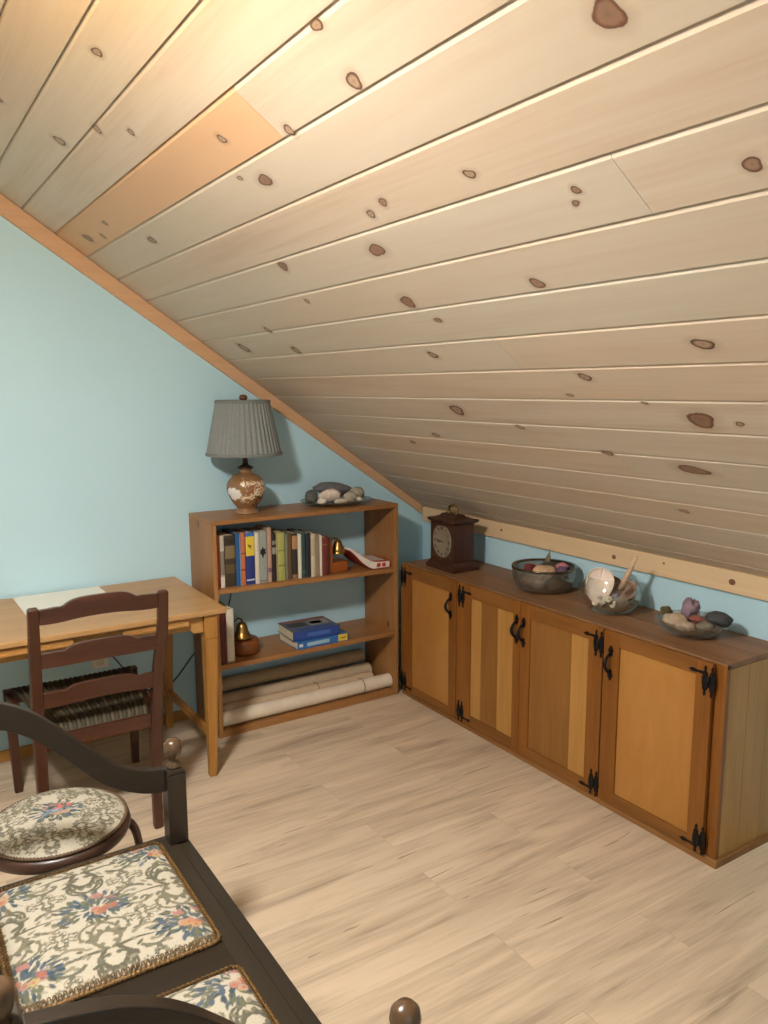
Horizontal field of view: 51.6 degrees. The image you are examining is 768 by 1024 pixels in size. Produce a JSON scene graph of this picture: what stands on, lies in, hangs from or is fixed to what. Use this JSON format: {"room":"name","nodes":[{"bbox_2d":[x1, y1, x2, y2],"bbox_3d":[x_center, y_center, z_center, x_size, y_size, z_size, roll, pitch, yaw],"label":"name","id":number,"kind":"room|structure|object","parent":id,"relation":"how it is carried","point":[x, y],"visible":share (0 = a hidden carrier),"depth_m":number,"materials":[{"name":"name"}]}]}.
{"room":"attic study","nodes":[
{"label":"attic study","id":0,"kind":"room"},
{"bbox_2d":[0,208,422,750],"bbox_3d":[-2.278,-0.317,3.057,5.916,3.021,0.080,-6,11,-32],"label":"wall","id":1,"kind":"structure","parent":0,"point":[106,416],"depth_m":3.69,"materials":[{"name":"paint"}]},
{"bbox_2d":[0,708,192,762],"bbox_3d":[-2.855,1.219,2.858,4.468,0.052,0.014,-6,11,-32],"label":"baseboard","id":2,"kind":"structure","parent":1,"relation":"attached to","point":[26,750],"depth_m":3.64,"materials":[{"name":"brown wood"}]},
{"bbox_2d":[92,658,108,668],"bbox_3d":[-1.347,0.685,3.765,0.074,0.115,0.008,-6,11,-32],"label":"wall outlet","id":3,"kind":"object","parent":1,"relation":"attached to","point":[100,663],"visible":0.35,"depth_m":3.77,"materials":[{"name":"white plastic"}]},
{"bbox_2d":[96,658,103,665],"bbox_3d":[-1.345,0.710,3.766,0.036,0.032,0.002,-6,11,-32],"label":"socket","id":4,"kind":"object","parent":3,"relation":"attached to","point":[100,662],"depth_m":3.77,"materials":[{"name":"white plastic"}]},
{"bbox_2d":[113,593,231,691],"bbox_3d":[-1.056,0.631,3.943,0.678,0.535,0.015,-6,11,-32],"label":"power cord","id":5,"kind":"object","parent":1,"relation":"attached to","point":[230,593],"visible":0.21,"depth_m":4.00,"materials":[{"name":"black plastic"}]},
{"bbox_2d":[0,194,421,512],"bbox_3d":[-1.020,-0.891,3.731,2.936,2.074,0.019,-6,11,-32],"label":"trim","id":6,"kind":"structure","parent":1,"relation":"attached to","point":[11,212],"depth_m":3.72,"materials":[{"name":"brown wood"}]},
{"bbox_2d":[0,0,767,576],"bbox_3d":[-0.875,-0.447,0.834,6.029,2.085,5.100,-6,11,-32],"label":"ceiling","id":7,"kind":"structure","parent":0,"point":[510,257],"depth_m":1.95,"materials":[{"name":"brown wood"}]},
{"bbox_2d":[0,669,767,1023],"bbox_3d":[-0.867,1.554,1.146,6.116,0.100,5.300,-6,11,-32],"label":"floor","id":8,"kind":"structure","parent":0,"point":[383,851],"depth_m":2.71,"materials":[{"name":"brown wood"}]},
{"bbox_2d":[0,787,142,874],"bbox_3d":[-0.950,1.090,2.340,0.408,0.455,0.408,2,9,12],"label":"round stool","id":9,"kind":"object","parent":8,"relation":"on","point":[47,831],"visible":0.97,"depth_m":2.23,"materials":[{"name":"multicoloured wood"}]},
{"bbox_2d":[2,589,167,828],"bbox_3d":[-1.167,0.717,3.134,0.542,0.945,0.632,-6,11,-32],"label":"desk chair","id":10,"kind":"object","parent":8,"relation":"on","point":[99,705],"visible":0.98,"depth_m":2.93,"materials":[{"name":"brown wood"}]},
{"bbox_2d":[0,576,226,776],"bbox_3d":[-1.390,0.785,3.335,1.299,0.750,0.678,-6,11,-32],"label":"writing desk","id":11,"kind":"object","parent":8,"relation":"on","point":[189,609],"visible":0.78,"depth_m":3.33,"materials":[{"name":"brown wood"}]},
{"bbox_2d":[13,586,105,614],"bbox_3d":[-1.397,0.383,3.469,0.369,0.002,0.325,-6,11,-32],"label":"paper sheet","id":12,"kind":"object","parent":11,"relation":"on","point":[45,600],"visible":0.79,"depth_m":3.49,"materials":[{"name":"white paper"}]},
{"bbox_2d":[0,701,421,1023],"bbox_3d":[-0.515,0.925,1.584,0.630,1.006,1.195,-6,11,-32],"label":"settee","id":13,"kind":"object","parent":8,"relation":"on","point":[145,932],"visible":1,"depth_m":1.79,"materials":[{"name":"black wood"}]},
{"bbox_2d":[0,845,215,1013],"bbox_3d":[-0.674,0.952,1.879,0.423,0.020,0.462,-6,11,-32],"label":"seat cushion","id":14,"kind":"object","parent":13,"relation":"on","point":[87,930],"depth_m":1.82,"materials":[{"name":"multicoloured fabric"}]},
{"bbox_2d":[165,969,271,1023],"bbox_3d":[-0.366,1.024,1.407,0.423,0.020,0.475,-6,11,-32],"label":"seat cushion","id":15,"kind":"object","parent":13,"relation":"on","point":[231,994],"depth_m":1.62,"materials":[{"name":"multicoloured fabric"}]},
{"bbox_2d":[189,498,397,738],"bbox_3d":[-0.441,0.502,4.133,1.031,1.057,0.313,-6,11,-32],"label":"bookcase","id":16,"kind":"object","parent":8,"relation":"on","point":[378,629],"visible":0.72,"depth_m":4.09,"materials":[{"name":"brown wood"}]},
{"bbox_2d":[216,534,220,588],"bbox_3d":[-0.822,0.223,3.798,0.017,0.256,0.174,-6,11,-32],"label":"book","id":17,"kind":"object","parent":16,"relation":"on","point":[217,535],"visible":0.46,"depth_m":3.73,"materials":[{"name":"paper"}]},
{"bbox_2d":[216,533,224,587],"bbox_3d":[-0.803,0.225,3.808,0.022,0.249,0.154,-6,11,-32],"label":"book","id":18,"kind":"object","parent":16,"relation":"on","point":[221,537],"visible":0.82,"depth_m":3.74,"materials":[{"name":"paper"}]},
{"bbox_2d":[219,613,226,664],"bbox_3d":[-0.817,0.582,3.851,0.037,0.268,0.194,-6,11,-32],"label":"book","id":19,"kind":"object","parent":16,"relation":"on","point":[222,617],"visible":0.34,"depth_m":3.77,"materials":[{"name":"paper"}]},
{"bbox_2d":[217,531,235,586],"bbox_3d":[-0.763,0.225,3.817,0.051,0.248,0.134,-6,11,-32],"label":"book","id":20,"kind":"object","parent":16,"relation":"on","point":[229,539],"visible":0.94,"depth_m":3.76,"materials":[{"name":"paper"}]},
{"bbox_2d":[219,601,234,662],"bbox_3d":[-0.787,0.580,3.879,0.037,0.262,0.204,-6,11,-32],"label":"book","id":21,"kind":"object","parent":16,"relation":"on","point":[229,614],"visible":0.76,"depth_m":3.80,"materials":[{"name":"paper"}]},
{"bbox_2d":[222,528,241,585],"bbox_3d":[-0.739,0.217,3.851,0.023,0.255,0.174,-6,11,-32],"label":"book","id":22,"kind":"object","parent":16,"relation":"on","point":[236,534],"visible":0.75,"depth_m":3.78,"materials":[{"name":"paper"}]},
{"bbox_2d":[231,528,245,584],"bbox_3d":[-0.716,0.217,3.864,0.026,0.252,0.154,-6,11,-32],"label":"book","id":23,"kind":"object","parent":16,"relation":"on","point":[242,535],"visible":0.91,"depth_m":3.80,"materials":[{"name":"paper"}]},
{"bbox_2d":[205,394,281,514],"bbox_3d":[-0.676,-0.278,3.842,0.369,0.576,0.369,-6,11,-32],"label":"table lamp","id":24,"kind":"object","parent":16,"relation":"on","point":[243,428],"visible":1,"depth_m":3.71,"materials":[{"name":"fabric"}]},
{"bbox_2d":[235,528,254,584],"bbox_3d":[-0.676,0.215,3.871,0.044,0.255,0.135,-6,11,-32],"label":"book","id":25,"kind":"object","parent":16,"relation":"on","point":[249,535],"visible":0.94,"depth_m":3.82,"materials":[{"name":"paper"}]},
{"bbox_2d":[234,617,258,656],"bbox_3d":[-0.698,0.606,3.954,0.148,0.186,0.148,-6,11,-32],"label":"bell","id":26,"kind":"object","parent":16,"relation":"on","point":[245,643],"visible":0.89,"depth_m":3.91,"materials":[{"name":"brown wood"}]},
{"bbox_2d":[241,528,259,583],"bbox_3d":[-0.657,0.213,3.904,0.020,0.249,0.174,-6,11,-32],"label":"book","id":27,"kind":"object","parent":16,"relation":"on","point":[256,536],"visible":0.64,"depth_m":3.83,"materials":[{"name":"paper"}]},
{"bbox_2d":[246,526,267,582],"bbox_3d":[-0.627,0.209,3.920,0.043,0.254,0.155,-6,11,-32],"label":"book","id":28,"kind":"object","parent":16,"relation":"on","point":[262,533],"visible":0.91,"depth_m":3.86,"materials":[{"name":"paper"}]},
{"bbox_2d":[256,524,271,581],"bbox_3d":[-0.592,0.201,3.926,0.021,0.268,0.134,-6,11,-32],"label":"book","id":29,"kind":"object","parent":16,"relation":"on","point":[267,529],"visible":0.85,"depth_m":3.87,"materials":[{"name":"paper"}]},
{"bbox_2d":[271,532,276,581],"bbox_3d":[-0.581,0.213,3.954,0.020,0.237,0.174,-6,11,-32],"label":"book","id":30,"kind":"object","parent":16,"relation":"on","point":[273,535],"visible":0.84,"depth_m":3.88,"materials":[{"name":"paper"}]},
{"bbox_2d":[272,532,277,580],"bbox_3d":[-0.567,0.214,3.961,0.008,0.234,0.154,-6,11,-32],"label":"book","id":31,"kind":"object","parent":16,"relation":"on","point":[272,532],"visible":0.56,"depth_m":3.90,"materials":[{"name":"paper"}]},
{"bbox_2d":[271,529,284,580],"bbox_3d":[-0.539,0.212,3.962,0.036,0.239,0.134,-6,11,-32],"label":"book","id":32,"kind":"object","parent":16,"relation":"on","point":[280,535],"visible":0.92,"depth_m":3.91,"materials":[{"name":"paper"}]},
{"bbox_2d":[271,528,287,579],"bbox_3d":[-0.526,0.210,3.990,0.013,0.234,0.174,-6,11,-32],"label":"book","id":33,"kind":"object","parent":16,"relation":"on","point":[285,534],"visible":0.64,"depth_m":3.92,"materials":[{"name":"paper"}]},
{"bbox_2d":[279,530,291,578],"bbox_3d":[-0.508,0.212,3.999,0.022,0.229,0.154,-6,11,-32],"label":"book","id":34,"kind":"object","parent":16,"relation":"on","point":[288,534],"visible":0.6,"depth_m":3.94,"materials":[{"name":"paper"}]},
{"bbox_2d":[281,529,297,578],"bbox_3d":[-0.477,0.212,4.002,0.029,0.229,0.134,-6,11,-32],"label":"book","id":35,"kind":"object","parent":16,"relation":"on","point":[293,534],"visible":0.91,"depth_m":3.95,"materials":[{"name":"paper"}]},
{"bbox_2d":[283,530,301,578],"bbox_3d":[-0.465,0.211,4.030,0.018,0.223,0.174,-6,11,-32],"label":"book","id":36,"kind":"object","parent":16,"relation":"on","point":[298,534],"visible":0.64,"depth_m":3.96,"materials":[{"name":"paper"}]},
{"bbox_2d":[287,528,305,577],"bbox_3d":[-0.445,0.207,4.039,0.023,0.229,0.154,-6,11,-32],"label":"book","id":37,"kind":"object","parent":16,"relation":"on","point":[291,529],"visible":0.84,"depth_m":3.98,"materials":[{"name":"paper"}]},
{"bbox_2d":[222,662,371,703],"bbox_3d":[-0.489,0.936,4.259,0.944,0.092,0.096,-6,11,-32],"label":"paper roll","id":38,"kind":"object","parent":16,"relation":"on","point":[251,692],"visible":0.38,"depth_m":4.23,"materials":[{"name":"white paper"}]},
{"bbox_2d":[222,649,363,691],"bbox_3d":[-0.519,0.855,4.283,0.925,0.071,0.074,-6,11,-32],"label":"paper roll","id":39,"kind":"object","parent":38,"relation":"on","point":[232,682],"visible":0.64,"depth_m":4.26,"materials":[{"name":"beige paper"}]},
{"bbox_2d":[223,671,373,710],"bbox_3d":[-0.454,0.958,4.171,0.908,0.085,0.085,-6,11,-32],"label":"paper roll","id":40,"kind":"object","parent":16,"relation":"on","point":[311,687],"visible":0.34,"depth_m":4.14,"materials":[{"name":"paper"}]},
{"bbox_2d":[298,529,310,576],"bbox_3d":[-0.415,0.209,4.043,0.026,0.225,0.134,-6,11,-32],"label":"book","id":41,"kind":"object","parent":16,"relation":"on","point":[307,534],"visible":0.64,"depth_m":3.99,"materials":[{"name":"paper"}]},
{"bbox_2d":[296,529,315,576],"bbox_3d":[-0.402,0.208,4.070,0.022,0.220,0.174,-6,11,-32],"label":"book","id":42,"kind":"object","parent":16,"relation":"on","point":[312,535],"visible":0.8,"depth_m":4.00,"materials":[{"name":"paper"}]},
{"bbox_2d":[223,673,392,726],"bbox_3d":[-0.384,0.966,4.120,0.978,0.085,0.085,-6,11,-32],"label":"paper roll","id":43,"kind":"object","parent":16,"relation":"on","point":[280,705],"visible":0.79,"depth_m":4.07,"materials":[{"name":"paper"}]},
{"bbox_2d":[305,530,319,575],"bbox_3d":[-0.379,0.210,4.083,0.026,0.212,0.154,-6,11,-32],"label":"book","id":44,"kind":"object","parent":16,"relation":"on","point":[317,565],"visible":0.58,"depth_m":4.02,"materials":[{"name":"paper"}]},
{"bbox_2d":[279,629,347,649],"bbox_3d":[-0.368,0.648,4.152,0.299,0.040,0.214,-6,11,-32],"label":"book","id":45,"kind":"object","parent":16,"relation":"on","point":[308,643],"visible":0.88,"depth_m":4.07,"materials":[{"name":"paper"}]},
{"bbox_2d":[278,616,339,641],"bbox_3d":[-0.393,0.606,4.139,0.270,0.047,0.211,-6,11,-32],"label":"book","id":46,"kind":"object","parent":45,"relation":"on","point":[319,626],"visible":1,"depth_m":4.09,"materials":[{"name":"paper"}]},
{"bbox_2d":[286,622,306,627],"bbox_3d":[-0.454,0.586,4.117,0.097,0.001,0.068,-5,10,-30],"label":"print","id":47,"kind":"object","parent":46,"relation":"on","point":[292,624],"depth_m":4.11,"materials":[{"name":"paper"}]},
{"bbox_2d":[281,616,322,624],"bbox_3d":[-0.431,0.573,4.199,0.237,0.001,0.045,-6,11,-32],"label":"print","id":48,"kind":"object","parent":46,"relation":"on","point":[311,619],"depth_m":4.19,"materials":[{"name":"paper"}]},
{"bbox_2d":[294,623,332,630],"bbox_3d":[-0.359,0.592,4.078,0.210,0.001,0.040,-5,10,-30],"label":"print","id":49,"kind":"object","parent":46,"relation":"on","point":[319,626],"depth_m":4.08,"materials":[{"name":"paper"}]},
{"bbox_2d":[304,618,328,624],"bbox_3d":[-0.351,0.577,4.175,0.116,0.001,0.084,-6,11,-32],"label":"print","id":50,"kind":"object","parent":46,"relation":"on","point":[314,621],"depth_m":4.18,"materials":[{"name":"paper"}]},
{"bbox_2d":[308,629,330,636],"bbox_3d":[-0.331,0.618,4.060,0.131,0.018,0.001,-5,10,-30],"label":"print","id":51,"kind":"object","parent":46,"relation":"attached to","point":[311,632],"depth_m":4.06,"materials":[{"name":"paper"}]},
{"bbox_2d":[307,638,329,645],"bbox_3d":[-0.334,0.665,4.051,0.130,0.019,0.001,-6,11,-34],"label":"print","id":52,"kind":"object","parent":45,"relation":"on","point":[314,641],"depth_m":4.05,"materials":[{"name":"paper"}]},
{"bbox_2d":[338,633,346,640],"bbox_3d":[-0.214,0.651,4.131,0.055,0.035,0.002,-6,11,-32],"label":"print","id":53,"kind":"object","parent":45,"relation":"attached to","point":[342,636],"depth_m":4.13,"materials":[{"name":"paper"}]},
{"bbox_2d":[313,532,327,575],"bbox_3d":[-0.344,0.214,4.109,0.030,0.197,0.174,-6,11,-32],"label":"book","id":54,"kind":"object","parent":16,"relation":"on","point":[324,538],"visible":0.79,"depth_m":4.04,"materials":[{"name":"paper"}]},
{"bbox_2d":[319,535,321,575],"bbox_3d":[-0.354,0.213,4.083,0.011,0.208,0.134,-6,11,-32],"label":"book","id":55,"kind":"object","parent":16,"relation":"on","point":[320,536],"visible":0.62,"depth_m":4.03,"materials":[{"name":"paper"}]},
{"bbox_2d":[328,538,329,574],"bbox_3d":[-0.322,0.217,4.121,0.014,0.188,0.154,-6,11,-32],"label":"book","id":56,"kind":"object","parent":16,"relation":"on","point":[328,538],"visible":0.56,"depth_m":4.06,"materials":[{"name":"paper"}]},
{"bbox_2d":[300,496,370,505],"bbox_3d":[-0.250,-0.054,4.166,0.400,0.028,0.288,-6,11,-32],"label":"glass plate","id":57,"kind":"object","parent":16,"relation":"on","point":[365,498],"visible":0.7,"depth_m":4.12,"materials":[{"name":"glass"}]},
{"bbox_2d":[305,490,317,503],"bbox_3d":[-0.373,-0.079,4.076,0.070,0.073,0.064,-6,11,-32],"label":"stone","id":58,"kind":"object","parent":57,"relation":"on","point":[311,496],"visible":0.98,"depth_m":4.05,"materials":[{"name":"grey stone"}]},
{"bbox_2d":[317,497,326,503],"bbox_3d":[-0.317,-0.055,4.062,0.049,0.041,0.040,-6,11,-32],"label":"stone","id":59,"kind":"object","parent":57,"relation":"on","point":[321,500],"visible":0.99,"depth_m":4.05,"materials":[{"name":"beige stone"}]},
{"bbox_2d":[318,489,340,501],"bbox_3d":[-0.281,-0.086,4.087,0.117,0.072,0.058,-1,9,-8],"label":"stone","id":60,"kind":"object","parent":57,"relation":"on","point":[330,495],"visible":0.9,"depth_m":4.07,"materials":[{"name":"beige stone"}]},
{"bbox_2d":[312,482,350,495],"bbox_3d":[-0.263,-0.123,4.194,0.236,0.078,0.093,-6,11,-32],"label":"stone","id":61,"kind":"object","parent":60,"relation":"on","point":[342,488],"visible":0.57,"depth_m":4.15,"materials":[{"name":"grey stone"}]},
{"bbox_2d":[334,498,347,502],"bbox_3d":[-0.222,-0.055,4.100,0.083,0.033,0.028,-8,12,-41],"label":"stone","id":62,"kind":"object","parent":57,"relation":"on","point":[341,500],"visible":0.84,"depth_m":4.09,"materials":[{"name":"beige stone"}]},
{"bbox_2d":[343,491,356,501],"bbox_3d":[-0.176,-0.080,4.148,0.088,0.062,0.066,-6,11,-32],"label":"stone","id":63,"kind":"object","parent":57,"relation":"on","point":[350,496],"visible":0.84,"depth_m":4.12,"materials":[{"name":"beige stone"}]},
{"bbox_2d":[350,487,364,497],"bbox_3d":[-0.145,-0.100,4.228,0.091,0.068,0.078,-6,11,-32],"label":"stone","id":64,"kind":"object","parent":57,"relation":"on","point":[359,491],"visible":0.62,"depth_m":4.20,"materials":[{"name":"grey stone"}]},
{"bbox_2d":[330,537,346,573],"bbox_3d":[-0.252,0.220,4.138,0.115,0.179,0.089,-6,11,-32],"label":"bookend","id":65,"kind":"object","parent":16,"relation":"on","point":[337,565],"visible":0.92,"depth_m":4.11,"materials":[{"name":"brown wood"}]},
{"bbox_2d":[343,546,389,568],"bbox_3d":[-0.115,0.233,4.252,0.243,0.127,0.171,-6,11,-32],"label":"book","id":66,"kind":"object","parent":16,"relation":"on","point":[369,561],"visible":0.9,"depth_m":4.21,"materials":[{"name":"paper"}]},
{"bbox_2d":[364,555,383,559],"bbox_3d":[-0.102,0.229,4.270,0.163,0.053,0.135,-6,11,-32],"label":"print","id":67,"kind":"object","parent":66,"relation":"attached to","point":[371,557],"depth_m":4.30,"materials":[{"name":"paper"}]},
{"bbox_2d":[401,558,767,868],"bbox_3d":[0.759,0.743,3.594,0.416,0.737,1.940,-6,11,-32],"label":"storage cabinet","id":68,"kind":"object","parent":8,"relation":"on","point":[666,732],"visible":0.98,"depth_m":3.14,"materials":[{"name":"brown wood"}]},
{"bbox_2d":[426,504,478,573],"bbox_3d":[0.354,0.123,4.098,0.172,0.335,0.232,-6,11,-32],"label":"mantel clock","id":69,"kind":"object","parent":68,"relation":"on","point":[452,534],"visible":1,"depth_m":4.04,"materials":[{"name":"brown wood"}]},
{"bbox_2d":[511,558,577,593],"bbox_3d":[0.739,0.301,3.667,0.300,0.115,0.300,-6,11,-32],"label":"glass bowl","id":70,"kind":"object","parent":68,"relation":"on","point":[566,586],"visible":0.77,"depth_m":3.61,"materials":[{"name":"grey glass"}]},
{"bbox_2d":[521,574,538,585],"bbox_3d":[0.669,0.315,3.673,0.081,0.053,0.076,-6,11,-32],"label":"stone","id":71,"kind":"object","parent":70,"relation":"in","point":[527,579],"visible":0.78,"depth_m":3.65,"materials":[{"name":"beige stone"}]},
{"bbox_2d":[523,563,535,573],"bbox_3d":[0.685,0.262,3.712,0.060,0.056,0.070,4,10,24],"label":"stone","id":72,"kind":"object","parent":71,"relation":"on","point":[528,566],"visible":0.69,"depth_m":3.69,"materials":[{"name":"red stone"}]},
{"bbox_2d":[531,580,544,588],"bbox_3d":[0.698,0.328,3.601,0.064,0.045,0.052,6,11,34],"label":"stone","id":73,"kind":"object","parent":70,"relation":"in","point":[537,584],"visible":0.97,"depth_m":3.58,"materials":[{"name":"beige stone"}]},
{"bbox_2d":[533,565,555,577],"bbox_3d":[0.731,0.271,3.620,0.102,0.054,0.141,2,9,15],"label":"stone","id":74,"kind":"object","parent":70,"relation":"in","point":[539,568],"visible":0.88,"depth_m":3.58,"materials":[{"name":"beige stone"}]},
{"bbox_2d":[542,578,560,585],"bbox_3d":[0.779,0.325,3.693,0.093,0.038,0.089,-6,11,-32],"label":"stone","id":75,"kind":"object","parent":70,"relation":"in","point":[545,580],"visible":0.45,"depth_m":3.68,"materials":[{"name":"beige stone"}]},
{"bbox_2d":[541,561,556,568],"bbox_3d":[0.769,0.264,3.722,0.104,0.067,0.087,-6,11,-32],"label":"stone","id":76,"kind":"object","parent":75,"relation":"on","point":[548,562],"visible":0.37,"depth_m":3.70,"materials":[{"name":"brown stone"}]},
{"bbox_2d":[544,551,550,561],"bbox_3d":[0.772,0.211,3.739,0.032,0.064,0.032,-1,9,-3],"label":"shell","id":77,"kind":"object","parent":76,"relation":"on","point":[548,557],"visible":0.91,"depth_m":3.73,"materials":[{"name":"stone"}]},
{"bbox_2d":[555,566,568,578],"bbox_3d":[0.814,0.275,3.643,0.065,0.057,0.075,-6,11,-32],"label":"stone","id":78,"kind":"object","parent":70,"relation":"in","point":[560,568],"visible":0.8,"depth_m":3.62,"materials":[{"name":"purple stone"}]},
{"bbox_2d":[556,562,567,568],"bbox_3d":[0.828,0.257,3.683,0.064,0.046,0.050,-6,11,-32],"label":"stone","id":79,"kind":"object","parent":70,"relation":"in","point":[563,564],"visible":0.53,"depth_m":3.67,"materials":[{"name":"stone"}]},
{"bbox_2d":[580,570,641,614],"bbox_3d":[0.941,0.338,3.295,0.246,0.152,0.246,-6,11,-32],"label":"glass bowl","id":80,"kind":"object","parent":68,"relation":"on","point":[638,592],"visible":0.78,"depth_m":3.24,"materials":[{"name":"clear glass"}]},
{"bbox_2d":[586,568,613,602],"bbox_3d":[0.888,0.300,3.269,0.114,0.138,0.060,0,9,0],"label":"shell","id":81,"kind":"object","parent":80,"relation":"in","point":[604,588],"visible":0.95,"depth_m":3.28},
{"bbox_2d":[602,597,609,602],"bbox_3d":[0.901,0.356,3.226,0.035,0.024,0.016,4,10,26],"label":"coral piece","id":82,"kind":"object","parent":80,"relation":"in","point":[606,599],"visible":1,"depth_m":3.22,"materials":[{"name":"beige"}]},
{"bbox_2d":[600,598,628,608],"bbox_3d":[0.948,0.380,3.264,0.116,0.071,0.061,1,9,11],"label":"shell","id":83,"kind":"object","parent":80,"relation":"in","point":[620,602],"visible":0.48,"depth_m":3.24,"materials":[{"name":"beige"}]},
{"bbox_2d":[609,576,620,595],"bbox_3d":[0.959,0.323,3.353,0.088,0.106,0.047,0,9,-1],"label":"shell","id":84,"kind":"object","parent":80,"relation":"in","point":[616,584],"visible":0.17,"depth_m":3.36,"materials":[{"name":"brown"}]},
{"bbox_2d":[610,581,634,600],"bbox_3d":[0.993,0.334,3.284,0.109,0.086,0.088,-2,9,-11],"label":"shell","id":85,"kind":"object","parent":80,"relation":"in","point":[628,593],"visible":0.57,"depth_m":3.31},
{"bbox_2d":[618,556,637,590],"bbox_3d":[0.989,0.248,3.218,0.025,0.157,0.090,-6,11,-32],"label":"stick","id":86,"kind":"object","parent":80,"relation":"in","point":[622,585],"visible":1,"depth_m":3.21,"materials":[{"name":"brown wood"}]},
{"bbox_2d":[656,611,723,638],"bbox_3d":[1.158,0.430,2.997,0.255,0.060,0.255,-6,11,-32],"label":"glass dish","id":87,"kind":"object","parent":68,"relation":"on","point":[707,633],"visible":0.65,"depth_m":2.93,"materials":[{"name":"glass"}]},
{"bbox_2d":[660,606,672,614],"bbox_3d":[1.094,0.379,3.074,0.044,0.037,0.049,-6,11,-32],"label":"stone","id":88,"kind":"object","parent":87,"relation":"in","point":[664,609],"visible":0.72,"depth_m":3.06,"materials":[{"name":"stone"}]},
{"bbox_2d":[662,613,686,626],"bbox_3d":[1.101,0.407,3.008,0.090,0.052,0.089,1,9,7],"label":"stone","id":89,"kind":"object","parent":87,"relation":"in","point":[672,618],"visible":0.64,"depth_m":2.98,"materials":[{"name":"beige stone"}]},
{"bbox_2d":[674,620,694,631],"bbox_3d":[1.111,0.424,2.940,0.057,0.043,0.073,-6,11,-32],"label":"stone","id":90,"kind":"object","parent":87,"relation":"in","point":[680,623],"visible":0.86,"depth_m":2.92,"materials":[{"name":"beige stone"}]},
{"bbox_2d":[691,622,699,632],"bbox_3d":[1.173,0.434,2.993,0.127,0.037,0.124,-6,11,-32],"label":"stone","id":91,"kind":"object","parent":87,"relation":"in","point":[695,630],"visible":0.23,"depth_m":2.94,"materials":[{"name":"stone"}]},
{"bbox_2d":[681,597,700,621],"bbox_3d":[1.152,0.369,2.996,0.075,0.091,0.066,-6,11,-32],"label":"stone","id":92,"kind":"object","parent":91,"relation":"on","point":[690,606],"visible":0.94,"depth_m":2.98,"materials":[{"name":"pink stone"}]},
{"bbox_2d":[688,615,704,622],"bbox_3d":[1.160,0.398,2.948,0.042,0.029,0.060,-6,11,-32],"label":"stone","id":93,"kind":"object","parent":91,"relation":"on","point":[694,618],"visible":1,"depth_m":2.94,"materials":[{"name":"red stone"}]},
{"bbox_2d":[695,620,714,630],"bbox_3d":[1.181,0.422,2.921,0.068,0.043,0.064,-6,11,-32],"label":"stone","id":94,"kind":"object","parent":87,"relation":"in","point":[704,625],"visible":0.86,"depth_m":2.90,"materials":[{"name":"grey stone"}]},
{"bbox_2d":[705,611,733,627],"bbox_3d":[1.233,0.394,2.924,0.075,0.057,0.089,-6,11,-32],"label":"stone","id":95,"kind":"object","parent":87,"relation":"on","point":[718,618],"visible":0.98,"depth_m":2.90,"materials":[{"name":"grey stone"}]},
{"bbox_2d":[423,521,767,640],"bbox_3d":[1.649,0.756,2.667,0.080,0.988,5.100,-6,11,-32],"label":"wall","id":96,"kind":"structure","parent":0,"point":[749,615],"depth_m":3.33,"materials":[{"name":"paint"}]},
{"bbox_2d":[422,506,767,600],"bbox_3d":[1.204,0.236,3.188,0.021,0.085,3.580,-6,11,-32],"label":"trim","id":97,"kind":"structure","parent":96,"relation":"attached to","point":[736,582],"depth_m":3.41,"materials":[{"name":"brown wood"}]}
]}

